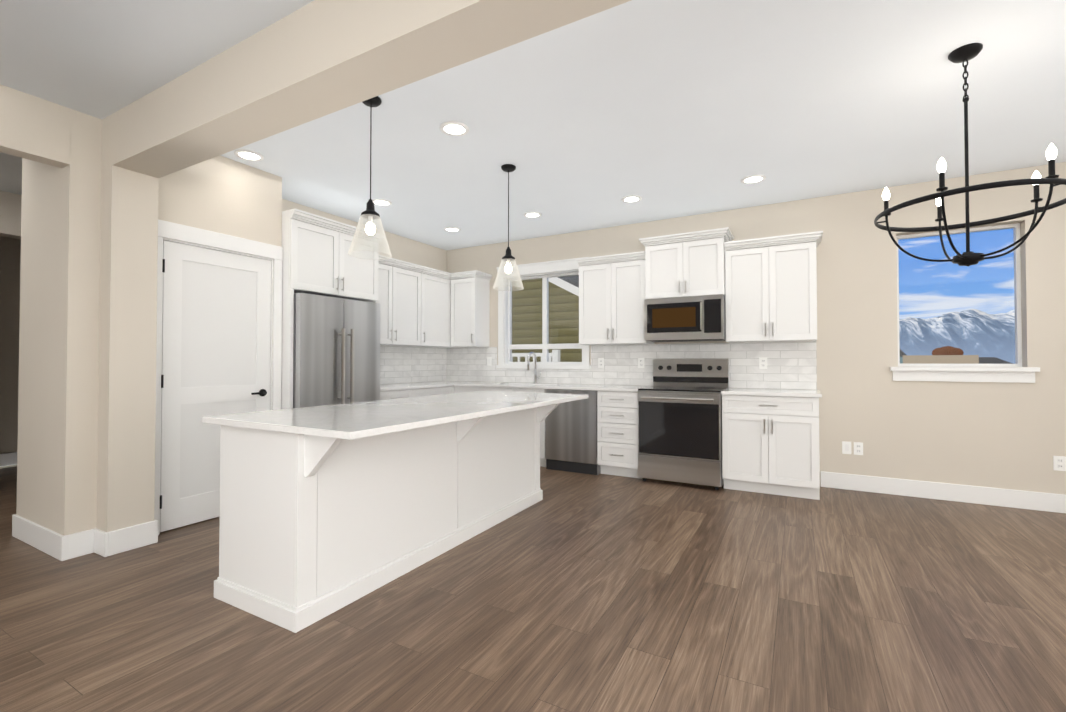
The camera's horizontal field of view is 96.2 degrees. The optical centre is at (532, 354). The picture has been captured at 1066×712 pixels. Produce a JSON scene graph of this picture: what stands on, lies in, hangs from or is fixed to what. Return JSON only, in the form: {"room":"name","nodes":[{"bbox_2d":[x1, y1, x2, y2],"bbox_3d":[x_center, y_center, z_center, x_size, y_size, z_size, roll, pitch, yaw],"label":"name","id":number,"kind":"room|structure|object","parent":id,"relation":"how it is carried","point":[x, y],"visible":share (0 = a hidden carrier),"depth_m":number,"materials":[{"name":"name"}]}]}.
{"room":"kitchen","nodes":[
{"label":"kitchen","id":0,"kind":"room"},
{"bbox_2d":[0,191,21,453],"bbox_3d":[-5.126,-0.134,3.809,0.160,2.760,8.950,0,-1,29],"label":"wall","id":1,"kind":"structure","parent":0,"point":[10,233],"depth_m":4.32,"materials":[{"name":"beige paint"}]},
{"bbox_2d":[16,158,23,515],"bbox_3d":[-3.140,-0.134,3.843,0.120,2.760,1.358,0,-1,29],"label":"wall","id":2,"kind":"structure","parent":0,"point":[21,328],"depth_m":3.26,"materials":[{"name":"beige paint"}]},
{"bbox_2d":[20,158,59,529],"bbox_3d":[-3.125,-0.145,3.127,0.540,2.760,0.120,0,-1,29],"label":"wall","id":3,"kind":"structure","parent":0,"point":[41,180],"depth_m":3.10,"materials":[{"name":"beige paint"}]},
{"bbox_2d":[12,514,71,560],"bbox_3d":[-3.156,1.161,3.046,0.826,0.145,0.016,0,-1,29],"label":"baseboard","id":4,"kind":"structure","parent":3,"relation":"attached to","point":[56,545],"depth_m":2.98,"materials":[{"name":"white wood"}]},
{"bbox_2d":[0,84,281,535],"bbox_3d":[-3.690,-0.172,1.409,0.120,2.760,6.148,0,-1,29],"label":"wall","id":5,"kind":"structure","parent":0,"point":[57,449],"depth_m":2.95,"materials":[{"name":"beige paint"}]},
{"bbox_2d":[96,519,157,556],"bbox_3d":[-2.547,1.161,3.029,0.046,0.145,0.277,0,-1,29],"label":"baseboard","id":6,"kind":"structure","parent":5,"relation":"attached to","point":[110,543],"depth_m":2.99,"materials":[{"name":"white wood"}]},
{"bbox_2d":[160,240,270,531],"bbox_3d":[-2.372,0.224,3.637,0.096,2.019,0.785,0,-1,29],"label":"pantry door","id":7,"kind":"structure","parent":5,"relation":"in","point":[216,319],"depth_m":3.55,"materials":[{"name":"white wood"}]},
{"bbox_2d":[154,219,282,534],"bbox_3d":[-2.415,0.164,3.666,0.134,2.160,0.949,0,-1,29],"label":"door frame","id":8,"kind":"structure","parent":5,"relation":"attached to","point":[178,233],"depth_m":3.61,"materials":[{"name":"white wood"}]},
{"bbox_2d":[282,212,340,299],"bbox_3d":[-2.191,-0.859,4.383,0.620,0.627,0.481,0,-1,29],"label":"upper cabinet","id":9,"kind":"object","parent":5,"relation":"attached to","point":[311,262],"depth_m":4.19,"materials":[{"name":"white wood"}]},
{"bbox_2d":[96,0,630,531],"bbox_3d":[0.649,-0.174,1.274,7.600,2.760,0.245,0,-1,29],"label":"header beam","id":10,"kind":"structure","parent":0,"point":[312,60],"depth_m":2.47,"materials":[{"name":"beige paint"}]},
{"bbox_2d":[282,199,446,382],"bbox_3d":[-1.972,-0.107,5.573,0.160,2.760,2.802,0,-1,29],"label":"wall","id":11,"kind":"structure","parent":0,"point":[413,251],"depth_m":6.07,"materials":[{"name":"beige paint"}]},
{"bbox_2d":[333,228,380,303],"bbox_3d":[-1.957,-0.852,4.804,0.620,0.627,0.482,0,-1,29],"label":"upper cabinet","id":12,"kind":"object","parent":11,"relation":"attached to","point":[360,278],"depth_m":4.67,"materials":[{"name":"white wood"}]},
{"bbox_2d":[380,260,392,344],"bbox_3d":[-1.851,-0.572,5.290,0.330,0.922,0.474,0,-1,29],"label":"upper cabinet","id":13,"kind":"object","parent":11,"relation":"attached to","point":[386,306],"depth_m":5.35,"materials":[{"name":"white wood"}]},
{"bbox_2d":[381,264,424,346],"bbox_3d":[-1.622,-0.566,5.703,0.330,0.922,0.470,0,-1,29],"label":"upper cabinet","id":14,"kind":"object","parent":11,"relation":"attached to","point":[408,281],"depth_m":5.63,"materials":[{"name":"white wood"}]},
{"bbox_2d":[380,345,447,383],"bbox_3d":[-1.671,0.132,5.935,0.008,0.464,1.830,0,-1,29],"label":"tile backsplash","id":15,"kind":"structure","parent":11,"relation":"attached to","point":[398,364],"depth_m":6.15,"materials":[{"name":"tile"}]},
{"bbox_2d":[421,268,448,347],"bbox_3d":[-1.292,-0.557,6.296,0.330,0.922,0.887,0,-1,29],"label":"upper cabinet","id":16,"kind":"object","parent":11,"relation":"attached to","point":[435,298],"depth_m":6.07,"materials":[{"name":"white wood"}]},
{"bbox_2d":[0,466,1065,711],"bbox_3d":[-1.253,1.272,1.636,11.700,0.120,9.350,0,-1,29],"label":"floor","id":17,"kind":"structure","parent":0,"point":[582,592],"depth_m":2.20,"materials":[{"name":"brown wood"}]},
{"bbox_2d":[0,452,16,466],"bbox_3d":[-6.006,1.198,5.421,0.016,0.145,2.150,0,-1,29],"label":"baseboard","id":18,"kind":"structure","parent":17,"relation":"on","point":[6,459],"depth_m":5.45,"materials":[{"name":"white wood"}]},
{"bbox_2d":[293,293,379,407],"bbox_3d":[-1.999,0.374,4.528,0.741,1.765,0.882,0,-1,29],"label":"refrigerator","id":19,"kind":"object","parent":17,"relation":"on","point":[336,350],"visible":0.44,"depth_m":4.30,"materials":[{"name":"grey metal"}]},
{"bbox_2d":[210,403,559,632],"bbox_3d":[-0.670,0.794,3.210,0.859,0.884,2.307,0,-1,29],"label":"kitchen island","id":20,"kind":"object","parent":17,"relation":"on","point":[326,510],"depth_m":2.40,"materials":[{"name":"white wood"}]},
{"bbox_2d":[202,391,588,438],"bbox_3d":[-0.588,0.336,3.145,1.063,0.030,2.392,0,-1,29],"label":"island countertop","id":21,"kind":"structure","parent":20,"relation":"on","point":[366,420],"depth_m":2.51,"materials":[{"name":"white stone"}]},
{"bbox_2d":[380,389,411,399],"bbox_3d":[-1.726,0.825,5.195,0.620,0.884,0.500,0,-1,29],"label":"base cabinet","id":22,"kind":"object","parent":17,"relation":"on","point":[407,393],"depth_m":5.05,"materials":[{"name":"white"}]},
{"bbox_2d":[380,382,454,390],"bbox_3d":[-1.539,0.373,5.498,0.660,0.030,1.200,0,-1,29],"label":"countertop","id":23,"kind":"structure","parent":22,"relation":"on","point":[399,386],"depth_m":5.45,"materials":[{"name":"stone"}]},
{"bbox_2d":[412,386,451,396],"bbox_3d":[-1.424,0.834,5.738,0.620,0.884,0.744,0,-1,29],"label":"base cabinet","id":24,"kind":"object","parent":17,"relation":"on","point":[419,392],"depth_m":5.55,"materials":[{"name":"white wood"}]},
{"bbox_2d":[452,386,483,393],"bbox_3d":[-0.646,0.839,6.068,0.452,0.884,0.620,0,-1,29],"label":"base cabinet","id":25,"kind":"object","parent":17,"relation":"on","point":[455,389],"depth_m":5.85,"materials":[{"name":"white"}]},
{"bbox_2d":[484,387,511,391],"bbox_3d":[-0.267,0.836,5.857,0.417,0.884,0.620,0,-1,29],"label":"base cabinet","id":26,"kind":"object","parent":17,"relation":"on","point":[485,388],"depth_m":5.59,"materials":[{"name":"white wood"}]},
{"bbox_2d":[512,388,545,466],"bbox_3d":[0.100,0.833,5.654,0.421,0.884,0.620,0,-1,29],"label":"base cabinet","id":27,"kind":"object","parent":17,"relation":"on","point":[542,424],"depth_m":5.30,"materials":[{"name":"white"}]},
{"bbox_2d":[434,381,649,391],"bbox_3d":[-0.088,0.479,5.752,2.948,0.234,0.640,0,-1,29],"label":"countertop","id":28,"kind":"structure","parent":27,"relation":"on","point":[630,388],"depth_m":5.43,"materials":[{"name":"stone"}]},
{"bbox_2d":[527,352,540,382],"bbox_3d":[0.014,0.167,5.887,0.107,0.392,0.224,0,-1,29],"label":"faucet","id":29,"kind":"object","parent":28,"relation":"on","point":[535,367],"visible":1,"depth_m":5.96,"materials":[{"name":"silver metal"}]},
{"bbox_2d":[546,389,600,474],"bbox_3d":[0.532,0.829,5.364,0.604,0.882,0.666,0,-1,29],"label":"dishwasher","id":30,"kind":"object","parent":17,"relation":"on","point":[571,436],"visible":0.58,"depth_m":5.10,"materials":[{"name":"grey metal"}]},
{"bbox_2d":[597,391,638,477],"bbox_3d":[1.011,0.825,5.148,0.440,0.884,0.620,0,-1,29],"label":"base cabinet","id":31,"kind":"object","parent":17,"relation":"on","point":[617,411],"depth_m":4.88,"materials":[{"name":"white wood"}]},
{"bbox_2d":[638,359,728,489],"bbox_3d":[1.514,0.654,4.800,0.768,1.214,0.720,0,-1,29],"label":"range","id":32,"kind":"object","parent":17,"relation":"on","point":[679,420],"visible":0.96,"depth_m":4.58,"materials":[{"name":"grey metal"}]},
{"bbox_2d":[722,394,819,499],"bbox_3d":[2.222,0.814,4.475,0.770,0.884,0.620,0,-1,29],"label":"base cabinet","id":33,"kind":"object","parent":17,"relation":"on","point":[770,444],"depth_m":4.20,"materials":[{"name":"white wood"}]},
{"bbox_2d":[721,388,821,397],"bbox_3d":[2.225,0.357,4.470,0.792,0.030,0.638,0,-1,29],"label":"countertop","id":34,"kind":"structure","parent":33,"relation":"on","point":[728,391],"depth_m":4.30,"materials":[{"name":"stone"}]},
{"bbox_2d":[0,0,1065,249],"bbox_3d":[-1.472,-1.606,1.802,12.200,0.200,9.350,0,-1,29],"label":"ceiling","id":35,"kind":"structure","parent":0,"point":[672,108],"depth_m":2.93,"materials":[{"name":"paint"}]},
{"bbox_2d":[234,149,263,160],"bbox_3d":[-2.164,-1.512,3.644,0.196,0.010,0.196,0,-1,29],"label":"recessed light","id":36,"kind":"object","parent":35,"relation":"in","point":[249,155],"visible":1,"depth_m":3.64,"materials":[{"name":"white plastic"}]},
{"bbox_2d":[348,96,391,259],"bbox_3d":[-0.971,-1.058,2.860,0.251,0.941,0.251,0,-1,29],"label":"pendant light","id":37,"kind":"object","parent":35,"relation":"hanging from","point":[370,214],"visible":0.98,"depth_m":2.84,"materials":[{"name":"clear glass"}]},
{"bbox_2d":[372,199,391,205],"bbox_3d":[-1.495,-1.495,4.725,0.196,0.010,0.196,0,-1,29],"label":"recessed light","id":38,"kind":"object","parent":35,"relation":"in","point":[381,202],"visible":0.96,"depth_m":4.72,"materials":[{"name":"white plastic"}]},
{"bbox_2d":[444,227,460,231],"bbox_3d":[-0.961,-1.480,5.686,0.196,0.010,0.196,0,-1,29],"label":"recessed light","id":39,"kind":"object","parent":35,"relation":"in","point":[452,229],"visible":0.92,"depth_m":5.68,"materials":[{"name":"white plastic"}]},
{"bbox_2d":[440,121,468,135],"bbox_3d":[-0.530,-1.518,3.228,0.196,0.010,0.196,0,-1,29],"label":"recessed light","id":40,"kind":"object","parent":35,"relation":"in","point":[453,128],"visible":1,"depth_m":3.22,"materials":[{"name":"white plastic"}]},
{"bbox_2d":[493,164,523,290],"bbox_3d":[-0.198,-1.020,3.860,0.251,0.986,0.251,0,-1,29],"label":"pendant light","id":41,"kind":"object","parent":35,"relation":"hanging from","point":[508,258],"visible":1,"depth_m":3.84,"materials":[{"name":"clear glass"}]},
{"bbox_2d":[523,212,541,217],"bbox_3d":[-0.005,-1.489,5.121,0.196,0.010,0.196,0,-1,29],"label":"recessed light","id":42,"kind":"object","parent":35,"relation":"in","point":[532,214],"visible":0.98,"depth_m":5.10,"materials":[{"name":"white plastic"}]},
{"bbox_2d":[621,195,641,202],"bbox_3d":[0.954,-1.497,4.623,0.196,0.010,0.196,0,-1,29],"label":"recessed light","id":43,"kind":"object","parent":35,"relation":"in","point":[631,198],"visible":1,"depth_m":4.61,"materials":[{"name":"white plastic"}]},
{"bbox_2d":[741,175,765,183],"bbox_3d":[1.899,-1.504,4.121,0.196,0.010,0.196,0,-1,29],"label":"recessed light","id":44,"kind":"object","parent":35,"relation":"in","point":[751,179],"visible":1,"depth_m":4.12,"materials":[{"name":"white plastic"}]},
{"bbox_2d":[874,43,1065,265],"bbox_3d":[2.192,-0.988,2.417,0.767,1.094,0.767,0,-1,29],"label":"chandelier","id":45,"kind":"object","parent":35,"relation":"hanging from","point":[962,55],"visible":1,"depth_m":2.39,"materials":[{"name":"black metal"}]},
{"bbox_2d":[447,162,1065,494],"bbox_3d":[2.357,-0.118,4.863,8.420,2.760,0.160,0,-1,29],"label":"wall","id":46,"kind":"structure","parent":0,"point":[1004,435],"depth_m":4.28,"materials":[{"name":"beige paint"}]},
{"bbox_2d":[449,272,491,347],"bbox_3d":[-0.835,-0.556,6.360,0.399,0.922,0.330,0,-1,29],"label":"upper cabinet","id":47,"kind":"object","parent":46,"relation":"attached to","point":[469,294],"depth_m":6.24,"materials":[{"name":"white wood"}]},
{"bbox_2d":[487,357,491,365],"bbox_3d":[-0.582,0.096,6.384,0.072,0.115,0.007,0,-1,29],"label":"outlet","id":48,"kind":"object","parent":46,"relation":"attached to","point":[489,359],"depth_m":6.38,"materials":[{"name":"white plastic"}]},
{"bbox_2d":[496,257,590,368],"bbox_3d":[0.133,-0.484,6.067,1.328,1.340,0.166,0,-1,29],"label":"window","id":49,"kind":"structure","parent":46,"relation":"in","point":[506,347],"depth_m":6.10,"materials":[{"name":"white wood"}]},
{"bbox_2d":[577,260,620,344],"bbox_3d":[0.767,-0.570,5.471,0.387,0.922,0.330,0,-1,29],"label":"upper cabinet","id":50,"kind":"object","parent":46,"relation":"attached to","point":[595,276],"depth_m":5.33,"materials":[{"name":"white wood"}]},
{"bbox_2d":[598,358,603,367],"bbox_3d":[0.799,0.103,5.617,0.072,0.115,0.007,0,-1,29],"label":"outlet","id":51,"kind":"object","parent":46,"relation":"attached to","point":[600,360],"depth_m":5.61,"materials":[{"name":"white plastic"}]},
{"bbox_2d":[448,341,816,389],"bbox_3d":[0.743,0.128,5.658,4.498,0.464,0.008,0,-1,29],"label":"tile backsplash","id":52,"kind":"structure","parent":46,"relation":"attached to","point":[791,365],"depth_m":5.33,"materials":[{"name":"tile"}]},
{"bbox_2d":[613,256,653,344],"bbox_3d":[1.105,-0.572,5.283,0.387,0.922,0.330,0,-1,29],"label":"upper cabinet","id":53,"kind":"object","parent":46,"relation":"attached to","point":[628,271],"depth_m":5.14,"materials":[{"name":"white wood"}]},
{"bbox_2d":[638,358,643,367],"bbox_3d":[1.218,0.100,5.384,0.072,0.115,0.007,0,-1,29],"label":"outlet","id":54,"kind":"object","parent":46,"relation":"attached to","point":[640,360],"depth_m":5.38,"materials":[{"name":"white plastic"}]},
{"bbox_2d":[645,236,684,298],"bbox_3d":[1.434,-0.866,5.076,0.386,0.592,0.380,0,-1,29],"label":"upper cabinet","id":55,"kind":"object","parent":46,"relation":"attached to","point":[664,259],"depth_m":4.91,"materials":[{"name":"white wood"}]},
{"bbox_2d":[685,232,728,296],"bbox_3d":[1.772,-0.869,4.889,0.386,0.592,0.380,0,-1,29],"label":"upper cabinet","id":56,"kind":"object","parent":46,"relation":"attached to","point":[704,255],"depth_m":4.72,"materials":[{"name":"white wood"}]},
{"bbox_2d":[644,294,725,341],"bbox_3d":[1.579,-0.352,4.933,0.768,0.429,0.476,0,-1,29],"label":"over-the-range microwave","id":57,"kind":"object","parent":56,"relation":"attached to","point":[691,318],"visible":1,"depth_m":4.75,"materials":[{"name":"grey metal"}]},
{"bbox_2d":[725,240,772,342],"bbox_3d":[2.124,-0.581,4.717,0.385,0.922,0.330,0,-1,29],"label":"upper cabinet","id":58,"kind":"object","parent":46,"relation":"attached to","point":[766,287],"depth_m":4.57,"materials":[{"name":"white wood"}]},
{"bbox_2d":[759,357,766,368],"bbox_3d":[2.303,0.090,4.782,0.072,0.115,0.007,0,-1,29],"label":"outlet","id":59,"kind":"object","parent":46,"relation":"attached to","point":[762,360],"depth_m":4.78,"materials":[{"name":"white plastic"}]},
{"bbox_2d":[769,236,816,341],"bbox_3d":[2.461,-0.584,4.530,0.385,0.922,0.330,0,-1,29],"label":"upper cabinet","id":60,"kind":"object","parent":46,"relation":"attached to","point":[792,263],"depth_m":4.39,"materials":[{"name":"white wood"}]},
{"bbox_2d":[842,441,850,453],"bbox_3d":[2.915,0.870,4.441,0.072,0.115,0.007,0,-1,29],"label":"outlet","id":61,"kind":"object","parent":46,"relation":"attached to","point":[846,446],"depth_m":4.44,"materials":[{"name":"white plastic"}]},
{"bbox_2d":[854,442,862,454],"bbox_3d":[2.994,0.869,4.398,0.072,0.115,0.007,0,-1,29],"label":"outlet","id":62,"kind":"object","parent":46,"relation":"attached to","point":[858,446],"depth_m":4.40,"materials":[{"name":"white"}]},
{"bbox_2d":[821,471,1065,512],"bbox_3d":[4.292,1.171,3.668,3.576,0.145,0.016,0,-1,29],"label":"baseboard","id":63,"kind":"structure","parent":46,"relation":"attached to","point":[1041,501],"depth_m":4.07,"materials":[{"name":"white wood"}]},
{"bbox_2d":[890,223,1039,382],"bbox_3d":[3.652,-0.424,4.121,0.960,1.320,0.201,0,-1,29],"label":"dining room window","id":64,"kind":"structure","parent":46,"relation":"in","point":[1016,372],"depth_m":4.07,"materials":[{"name":"white"}]},
{"bbox_2d":[1053,456,1065,470],"bbox_3d":[4.143,0.860,3.759,0.072,0.115,0.007,0,-1,29],"label":"outlet","id":65,"kind":"object","parent":46,"relation":"attached to","point":[1059,463],"depth_m":3.76,"materials":[{"name":"white plastic"}]},
{"label":"outside","id":66,"kind":"structure","parent":0,"visible":0},
{"bbox_2d":[0,464,16,467],"bbox_3d":[208.347,5.774,127.624,360.000,0.200,414.350,0,-1,29],"label":"ground","id":67,"kind":"structure","parent":66,"point":[8,466],"depth_m":16.79,"materials":[{"name":"grey"}]},
{"bbox_2d":[512,275,581,361],"bbox_3d":[1.120,0.637,11.893,9.900,6.470,7.930,0,-1,29],"label":"neighbouring house","id":68,"kind":"structure","parent":67,"relation":"on","point":[571,323],"depth_m":9.98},
{"bbox_2d":[900,346,1012,363],"bbox_3d":[45.097,1.236,53.385,15.904,6.564,50.815,0,-1,29],"label":"houses","id":69,"kind":"structure","parent":67,"relation":"on","point":[934,357],"depth_m":34.19},
{"bbox_2d":[899,309,1014,363],"bbox_3d":[115.676,-4.291,137.984,320.004,20.252,60.002,-1,-1,40],"label":"mountains","id":70,"kind":"structure","parent":67,"relation":"on","point":[924,329],"depth_m":123.12,"materials":[{"name":"white snow"}]}
]}

